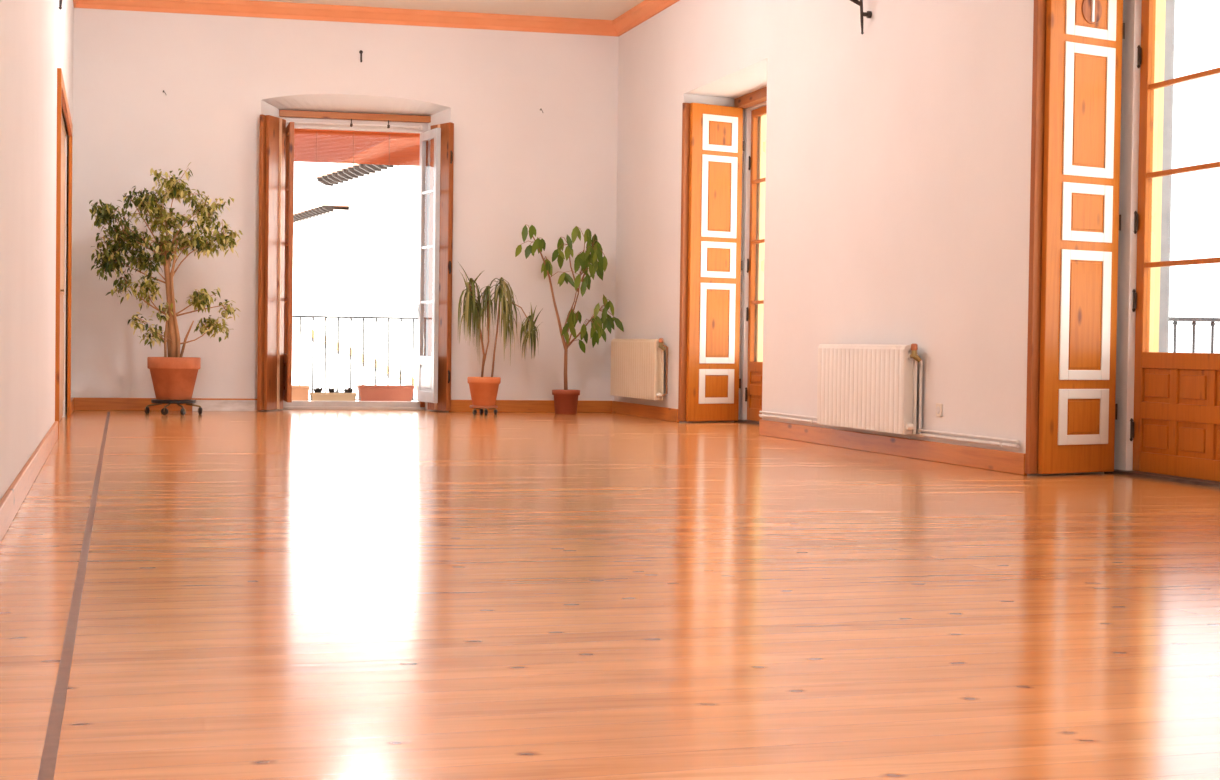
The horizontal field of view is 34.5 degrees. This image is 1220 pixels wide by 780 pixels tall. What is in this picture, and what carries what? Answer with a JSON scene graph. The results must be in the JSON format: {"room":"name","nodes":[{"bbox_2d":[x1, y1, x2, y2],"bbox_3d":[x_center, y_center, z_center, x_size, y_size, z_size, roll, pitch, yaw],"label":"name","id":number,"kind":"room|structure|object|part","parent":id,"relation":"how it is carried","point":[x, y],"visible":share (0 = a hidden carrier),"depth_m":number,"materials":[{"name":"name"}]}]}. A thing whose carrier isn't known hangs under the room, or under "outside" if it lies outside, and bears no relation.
{"room":"exercise studio","nodes":[
{"label":"exercise studio","id":0,"kind":"room"},
{"bbox_2d":[0,0,73,499],"bbox_3d":[-2.414,-1.469,7.201,0.400,3.930,23.218,0,1,-14],"label":"wall","id":1,"kind":"structure","parent":0,"point":[37,37],"depth_m":9.13,"materials":[{"name":"beige paint"}]},
{"bbox_2d":[0,398,73,542],"bbox_3d":[-2.235,0.437,7.298,0.022,0.120,23.218,0,1,-14],"label":"baseboard","id":2,"kind":"structure","parent":1,"relation":"attached to","point":[11,501],"depth_m":8.43,"materials":[{"name":"brown wood"}]},
{"bbox_2d":[55,68,72,437],"bbox_3d":[-4.255,-0.978,15.175,0.108,2.520,3.730,0,1,-14],"label":"door","id":3,"kind":"structure","parent":1,"relation":"in","point":[62,102],"depth_m":15.77,"materials":[{"name":"orange wood"}]},
{"bbox_2d":[147,357,200,399],"bbox_3d":[-3.969,-0.106,17.876,0.476,0.385,0.476,0,1,-14],"label":"pot","id":4,"kind":"object","parent":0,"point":[173,378],"depth_m":17.71,"materials":[{"name":"ceramic"}]},
{"bbox_2d":[71,8,618,411],"bbox_3d":[-2.341,-1.762,19.510,6.575,3.930,0.620,0,1,-14],"label":"wall","id":5,"kind":"structure","parent":0,"point":[553,170],"depth_m":19.08,"materials":[{"name":"beige paint"}]},
{"bbox_2d":[257,114,285,409],"bbox_3d":[-3.262,-1.223,19.017,0.095,2.828,0.489,1,1,14],"label":"shutter","id":6,"kind":"object","parent":5,"relation":"attached to","point":[272,138],"visible":1,"depth_m":18.90,"materials":[{"name":"red wood"}]},
{"bbox_2d":[73,398,611,412],"bbox_3d":[-2.522,0.150,19.185,5.247,0.120,0.022,0,1,-14],"label":"baseboard","id":7,"kind":"structure","parent":5,"relation":"attached to","point":[127,404],"depth_m":19.42,"materials":[{"name":"brown wood"}]},
{"bbox_2d":[74,0,618,36],"bbox_3d":[-2.464,-3.646,19.064,5.291,0.145,0.085,0,1,-14],"label":"trim","id":8,"kind":"structure","parent":5,"relation":"attached to","point":[242,8],"depth_m":19.07,"materials":[{"name":"orange pine wood"}]},
{"bbox_2d":[279,110,440,409],"bbox_3d":[-2.491,-1.272,19.361,1.517,2.955,0.720,0,1,-14],"label":"door frame","id":9,"kind":"structure","parent":5,"relation":"in","point":[427,366],"depth_m":19.47,"materials":[{"name":"white paint"}]},
{"bbox_3d":[-3.130,-1.420,19.138,0.004,2.145,0.430,0,1,-13],"label":"glass","id":10,"kind":"part","parent":9,"relation":"part of","materials":[{"name":"red"}]},
{"bbox_3d":[-3.133,-1.233,19.143,0.045,2.690,0.600,0,1,-13],"label":"frame","id":11,"kind":"part","parent":9,"relation":"part of","materials":[{"name":"red wood"}]},
{"bbox_2d":[286,119,422,129],"bbox_3d":[-2.550,-2.654,19.515,1.396,0.082,0.044,0,1,-14],"label":"curtain rod","id":12,"kind":"object","parent":9,"relation":"attached to","point":[420,127],"visible":0.88,"depth_m":19.51,"materials":[{"name":"white paint"}]},
{"bbox_2d":[294,129,419,165],"bbox_3d":[-2.609,-2.465,19.805,1.380,0.385,0.090,0,1,-14],"label":"awning","id":13,"kind":"object","parent":9,"relation":"attached to","point":[314,134],"visible":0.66,"depth_m":19.79,"materials":[{"name":"red fabric"}]},
{"bbox_3d":[-2.570,-1.198,19.647,1.465,2.790,0.090,0,1,-14],"label":"frame","id":14,"kind":"part","parent":9,"relation":"part of","materials":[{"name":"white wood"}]},
{"bbox_3d":[-1.798,-1.223,19.476,0.045,2.690,0.600,0,1,-21],"label":"frame","id":15,"kind":"part","parent":9,"relation":"part of","materials":[{"name":"grey paint"}]},
{"bbox_2d":[427,122,453,410],"bbox_3d":[-1.677,-1.212,19.432,0.095,2.828,0.489,0,2,-33],"label":"shutter","id":16,"kind":"object","parent":9,"relation":"attached to","point":[447,129],"visible":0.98,"depth_m":19.32,"materials":[{"name":"red wood"}]},
{"bbox_2d":[252,0,643,19],"bbox_3d":[0.580,-3.590,8.014,6.575,0.350,24.238,0,1,-14],"label":"ceiling","id":17,"kind":"structure","parent":0,"point":[582,9],"depth_m":18.89,"materials":[{"name":"beige paint"}]},
{"bbox_2d":[467,377,500,405],"bbox_3d":[-1.206,0.013,18.784,0.320,0.272,0.320,0,1,-14],"label":"pot","id":18,"kind":"object","parent":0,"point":[483,390],"depth_m":18.67,"materials":[{"name":"orange ceramic"}]},
{"bbox_2d":[0,409,1219,779],"bbox_3d":[0.525,0.574,8.113,6.575,0.120,24.238,0,1,-14],"label":"floor","id":19,"kind":"structure","parent":0,"point":[277,594],"depth_m":5.20,"materials":[{"name":"brown wood"}]},
{"bbox_2d":[38,412,109,779],"bbox_3d":[-2.447,0.444,9.360,0.024,0.001,18.318,0,1,-14],"label":"trim","id":20,"kind":"structure","parent":19,"relation":"on","point":[50,750],"depth_m":4.31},
{"bbox_2d":[145,399,202,414],"bbox_3d":[-3.948,0.155,17.859,0.421,0.135,0.466,-1,2,-43],"label":"caddy","id":21,"kind":"object","parent":19,"relation":"on","point":[164,411],"visible":0.96,"depth_m":17.73,"materials":[{"name":"black plastic"}]},
{"bbox_2d":[89,162,242,399],"bbox_3d":[-4.029,-0.994,17.846,1.358,2.161,0.586,0,1,-11],"label":"potted ficus","id":22,"kind":"object","parent":21,"relation":"on","point":[174,376],"visible":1,"depth_m":17.78,"materials":[{"name":"plant"}]},
{"bbox_2d":[192,400,256,410],"bbox_3d":[-3.699,0.149,18.861,0.610,0.105,0.024,0,1,-14],"label":"board","id":23,"kind":"object","parent":19,"relation":"on","point":[207,405],"visible":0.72,"depth_m":18.86,"materials":[{"name":"brown wood"}]},
{"bbox_2d":[470,405,497,414],"bbox_3d":[-1.208,0.192,18.789,0.270,0.088,0.293,0,1,-14],"label":"caddy","id":24,"kind":"object","parent":19,"relation":"on","point":[481,410],"visible":0.98,"depth_m":18.69,"materials":[{"name":"brown plastic"}]},
{"bbox_2d":[458,262,540,405],"bbox_3d":[-1.043,-0.540,18.801,0.853,1.380,0.358,0,1,-14],"label":"dracaena","id":25,"kind":"object","parent":24,"relation":"on","point":[483,390],"visible":1,"depth_m":18.75,"materials":[{"name":"green plant"}]},
{"bbox_3d":[-1.052,-0.552,18.786,0.608,0.923,0.088,1,1,-10],"label":"stem","id":26,"kind":"part","parent":25,"relation":"part of","materials":[{"name":"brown plant"}]},
{"bbox_2d":[515,224,623,413],"bbox_3d":[-0.378,-0.685,19.190,1.111,1.845,0.358,0,1,-14],"label":"potted plant","id":27,"kind":"object","parent":19,"relation":"on","point":[565,400],"visible":1,"depth_m":19.17,"materials":[{"name":"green plant"}]},
{"bbox_3d":[-0.432,0.117,19.240,0.276,0.238,0.276,0,1,-14],"label":"pot","id":28,"kind":"part","parent":27,"relation":"part of","materials":[{"name":"brown ceramic"}]},
{"bbox_2d":[614,0,1174,474],"bbox_3d":[3.337,-1.428,8.656,0.884,3.930,23.218,0,1,-14],"label":"wall","id":29,"kind":"structure","parent":0,"point":[894,158],"depth_m":13.20,"materials":[{"name":"beige paint"}]},
{"bbox_2d":[610,338,665,399],"bbox_3d":[0.276,-0.210,18.627,0.137,0.566,1.706,0,1,-14],"label":"radiator","id":30,"kind":"object","parent":29,"relation":"attached to","point":[637,365],"visible":1,"depth_m":18.43,"materials":[{"name":"beige metal"}]},
{"bbox_2d":[662,344,667,396],"bbox_3d":[0.499,-0.177,17.774,0.051,0.478,0.020,1,1,19],"label":"pipe","id":31,"kind":"object","parent":30,"relation":"attached to","point":[664,345],"visible":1,"depth_m":17.76,"materials":[{"name":"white metal"}]},
{"bbox_2d":[613,0,679,35],"bbox_3d":[2.893,-3.323,8.492,0.085,0.145,23.218,0,1,-14],"label":"trim","id":32,"kind":"structure","parent":29,"relation":"attached to","point":[646,9],"depth_m":18.79,"materials":[{"name":"paint"}]},
{"bbox_2d":[678,103,744,421],"bbox_3d":[0.920,-1.134,17.616,0.674,2.828,0.087,0,2,-36],"label":"shutter","id":33,"kind":"object","parent":29,"relation":"attached to","point":[711,264],"visible":1,"depth_m":17.55,"materials":[{"name":"orange wood"}]},
{"bbox_3d":[0.956,-0.033,17.633,0.245,0.176,0.005,0,2,-36],"label":"raised panel","id":34,"kind":"part","parent":33,"relation":"part of","materials":[{"name":"orange wood"}]},
{"bbox_3d":[0.957,-0.033,17.632,0.405,0.310,0.009,0,2,-36],"label":"panel moulding","id":35,"kind":"part","parent":33,"relation":"part of","materials":[{"name":"beige paint"}]},
{"bbox_3d":[0.963,-0.597,17.620,0.245,0.586,0.005,0,2,-36],"label":"raised panel","id":36,"kind":"part","parent":33,"relation":"part of","materials":[{"name":"orange wood"}]},
{"bbox_3d":[0.965,-0.597,17.618,0.405,0.720,0.009,0,2,-36],"label":"panel moulding","id":37,"kind":"part","parent":33,"relation":"part of","materials":[{"name":"beige paint"}]},
{"bbox_3d":[0.971,-1.167,17.606,0.245,0.186,0.005,0,2,-36],"label":"raised panel","id":38,"kind":"part","parent":33,"relation":"part of","materials":[{"name":"orange wood"}]},
{"bbox_3d":[0.972,-1.167,17.605,0.405,0.320,0.009,0,2,-36],"label":"panel moulding","id":39,"kind":"part","parent":33,"relation":"part of","materials":[{"name":"beige paint"}]},
{"bbox_3d":[0.979,-1.732,17.593,0.245,0.596,0.005,0,2,-36],"label":"raised panel","id":40,"kind":"part","parent":33,"relation":"part of","materials":[{"name":"orange wood"}]},
{"bbox_3d":[0.980,-1.732,17.591,0.405,0.730,0.009,0,2,-36],"label":"panel moulding","id":41,"kind":"part","parent":33,"relation":"part of","materials":[{"name":"beige paint"}]},
{"bbox_3d":[0.986,-2.297,17.579,0.245,0.186,0.005,0,2,-36],"label":"raised panel","id":42,"kind":"part","parent":33,"relation":"part of","materials":[{"name":"orange wood"}]},
{"bbox_3d":[0.987,-2.297,17.578,0.405,0.320,0.009,0,2,-36],"label":"panel moulding","id":43,"kind":"part","parent":33,"relation":"part of","materials":[{"name":"beige paint"}]},
{"bbox_2d":[734,87,766,424],"bbox_3d":[1.589,-1.139,16.570,0.310,2.930,2.780,0,1,-14],"label":"window","id":44,"kind":"structure","parent":29,"relation":"in","point":[754,104],"depth_m":17.80,"materials":[{"name":"orange wood"}]},
{"bbox_3d":[1.444,-1.114,17.211,0.047,2.805,1.307,0,1,-14],"label":"frame","id":45,"kind":"part","parent":44,"relation":"part of","materials":[{"name":"orange wood"}]},
{"bbox_2d":[612,401,1026,474],"bbox_3d":[2.873,0.473,8.590,0.022,0.120,23.218,0,1,-14],"label":"baseboard","id":46,"kind":"structure","parent":29,"relation":"attached to","point":[975,457],"depth_m":12.88,"materials":[{"name":"brown wood"}]},
{"bbox_2d":[850,0,871,34],"bbox_3d":[1.564,-2.727,13.116,0.385,0.692,0.088,0,1,-14],"label":"wall sconce","id":47,"kind":"object","parent":29,"relation":"attached to","point":[868,14],"visible":1,"depth_m":13.14,"materials":[{"name":"black metal"}]},
{"bbox_3d":[1.576,-2.704,13.119,0.236,0.276,0.020,0,1,-14],"label":"scroll arm","id":48,"kind":"part","parent":47,"relation":"part of","materials":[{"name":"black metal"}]},
{"bbox_2d":[817,343,921,433],"bbox_3d":[1.710,-0.026,12.953,0.137,0.566,1.636,0,1,-14],"label":"radiator","id":49,"kind":"object","parent":29,"relation":"attached to","point":[873,387],"visible":1,"depth_m":12.77,"materials":[{"name":"white metal"}]},
{"bbox_3d":[1.889,-0.267,12.191,0.044,0.043,0.043,0,1,-14],"label":"valve knob","id":50,"kind":"part","parent":49,"relation":"part of","materials":[{"name":"brown plastic"}]},
{"bbox_2d":[759,359,1019,447],"bbox_3d":[1.703,0.020,13.101,0.085,0.499,4.500,0,1,-14],"label":"pipe","id":51,"kind":"object","parent":29,"relation":"attached to","point":[1000,444],"visible":0.83,"depth_m":12.12,"materials":[{"name":"white metal"}]},
{"bbox_2d":[936,403,942,416],"bbox_3d":[2.011,0.122,12.016,0.018,0.080,0.080,0,1,-14],"label":"wall socket","id":52,"kind":"object","parent":29,"relation":"attached to","point":[939,406],"visible":1,"depth_m":12.00,"materials":[{"name":"beige paint"}]},
{"bbox_2d":[1025,0,1124,473],"bbox_3d":[2.607,-0.952,10.925,0.674,2.828,0.100,0,2,-35],"label":"shutter","id":53,"kind":"object","parent":29,"relation":"attached to","point":[1075,219],"visible":1,"depth_m":10.86,"materials":[{"name":"orange wood"}]},
{"bbox_3d":[2.639,0.149,10.947,0.245,0.176,0.005,0,2,-35],"label":"raised panel","id":54,"kind":"part","parent":53,"relation":"part of","materials":[{"name":"orange wood"}]},
{"bbox_3d":[2.640,0.149,10.945,0.405,0.310,0.009,0,2,-35],"label":"panel moulding","id":55,"kind":"part","parent":53,"relation":"part of","materials":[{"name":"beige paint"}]},
{"bbox_3d":[2.646,-0.416,10.933,0.245,0.586,0.005,0,2,-35],"label":"raised panel","id":56,"kind":"part","parent":53,"relation":"part of","materials":[{"name":"orange wood"}]},
{"bbox_3d":[2.647,-0.416,10.931,0.405,0.720,0.009,0,2,-35],"label":"panel moulding","id":57,"kind":"part","parent":53,"relation":"part of","materials":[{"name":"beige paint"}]},
{"bbox_3d":[2.655,-0.985,10.918,0.405,0.320,0.009,0,2,-35],"label":"panel moulding","id":58,"kind":"part","parent":53,"relation":"part of","materials":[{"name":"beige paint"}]},
{"bbox_3d":[2.654,-0.986,10.919,0.245,0.186,0.005,0,2,-35],"label":"raised panel","id":59,"kind":"part","parent":53,"relation":"part of","materials":[{"name":"orange wood"}]},
{"bbox_3d":[2.661,-1.550,10.906,0.245,0.596,0.005,0,2,-35],"label":"raised panel","id":60,"kind":"part","parent":53,"relation":"part of","materials":[{"name":"orange wood"}]},
{"bbox_3d":[2.662,-1.550,10.904,0.405,0.730,0.009,0,2,-35],"label":"panel moulding","id":61,"kind":"part","parent":53,"relation":"part of","materials":[{"name":"beige paint"}]},
{"bbox_3d":[2.669,-2.115,10.893,0.245,0.186,0.005,0,2,-35],"label":"raised panel","id":62,"kind":"part","parent":53,"relation":"part of","materials":[{"name":"orange wood"}]},
{"bbox_3d":[2.670,-2.115,10.891,0.405,0.320,0.009,0,2,-35],"label":"panel moulding","id":63,"kind":"part","parent":53,"relation":"part of","materials":[{"name":"beige paint"}]},
{"bbox_3d":[2.672,-2.110,10.888,0.164,0.164,0.008,0,2,-35],"label":"latch plate","id":64,"kind":"part","parent":53,"relation":"part of","materials":[{"name":"red wood"}]},
{"bbox_2d":[1105,0,1219,487],"bbox_3d":[3.279,-0.958,9.883,0.310,2.930,2.780,0,1,-14],"label":"glass door","id":65,"kind":"structure","parent":29,"relation":"in","point":[1167,424],"depth_m":11.00,"materials":[{"name":"orange wood"}]},
{"bbox_3d":[3.284,-0.957,9.884,0.100,2.930,2.780,0,1,-14],"label":"frame","id":66,"kind":"part","parent":65,"relation":"part of","materials":[{"name":"white paint"}]},
{"bbox_3d":[-2.768,0.259,20.318,2.800,0.120,1.050,0,1,-14],"label":"balcony slab","id":67,"kind":"object","parent":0,"visible":0},
{"bbox_2d":[292,385,309,400],"bbox_3d":[-3.328,0.071,20.455,0.380,0.235,0.200,0,1,-14],"label":"planter","id":68,"kind":"object","parent":67,"relation":"on","point":[299,392],"visible":0.43,"depth_m":20.39,"materials":[{"name":"ceramic"}]},
{"bbox_2d":[309,387,356,400],"bbox_3d":[-2.899,0.076,20.564,0.475,0.231,0.200,0,1,-14],"label":"planter","id":69,"kind":"object","parent":67,"relation":"on","point":[347,394],"visible":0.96,"depth_m":20.49,"materials":[{"name":"ceramic"}]},
{"bbox_2d":[293,315,417,400],"bbox_3d":[-2.873,-0.299,20.746,2.690,0.963,0.040,0,1,-14],"label":"balcony railing","id":70,"kind":"object","parent":67,"relation":"on","point":[300,317],"visible":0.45,"depth_m":20.77,"materials":[{"name":"grey metal"}]},
{"bbox_3d":[-2.866,-0.769,20.735,2.660,0.022,0.040,0,1,-14],"label":"handrail","id":71,"kind":"part","parent":70,"relation":"part of","materials":[{"name":"grey metal"}]},
{"bbox_2d":[357,385,413,400],"bbox_3d":[-2.368,0.073,20.698,0.580,0.245,0.200,0,1,-14],"label":"planter","id":72,"kind":"object","parent":67,"relation":"on","point":[365,392],"visible":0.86,"depth_m":20.61,"materials":[{"name":"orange ceramic"}]},
{"bbox_3d":[3.979,0.589,10.230,1.160,0.120,3.250,0,1,-14],"label":"balcony slab","id":73,"kind":"object","parent":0,"visible":0},
{"bbox_2d":[1169,317,1219,352],"bbox_3d":[3.611,0.036,11.438,1.000,0.908,0.040,0,1,-14],"label":"balcony railing","id":74,"kind":"object","parent":73,"relation":"on","point":[1174,319],"visible":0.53,"depth_m":11.36,"materials":[{"name":"grey metal"}]},
{"bbox_3d":[3.616,-0.407,11.427,0.970,0.022,0.040,0,1,-14],"label":"handrail","id":75,"kind":"part","parent":74,"relation":"part of","materials":[{"name":"grey metal"}]},
{"label":"outside","id":76,"kind":"structure","parent":0,"visible":0},
{"bbox_3d":[7.129,4.163,32.869,150.000,0.300,180.000,0,1,-14],"label":"ground","id":77,"kind":"structure","parent":76,"visible":0},
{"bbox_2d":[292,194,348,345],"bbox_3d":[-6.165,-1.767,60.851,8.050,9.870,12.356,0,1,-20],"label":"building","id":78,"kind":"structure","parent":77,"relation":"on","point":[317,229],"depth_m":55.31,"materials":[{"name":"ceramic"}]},
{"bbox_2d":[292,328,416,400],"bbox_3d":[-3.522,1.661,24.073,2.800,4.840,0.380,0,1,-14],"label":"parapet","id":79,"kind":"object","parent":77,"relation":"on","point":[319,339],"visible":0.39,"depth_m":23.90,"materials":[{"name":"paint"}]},
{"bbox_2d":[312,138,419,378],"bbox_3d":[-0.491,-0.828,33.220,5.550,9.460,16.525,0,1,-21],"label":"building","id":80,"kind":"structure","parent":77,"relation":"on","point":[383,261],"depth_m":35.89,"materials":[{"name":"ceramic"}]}
]}

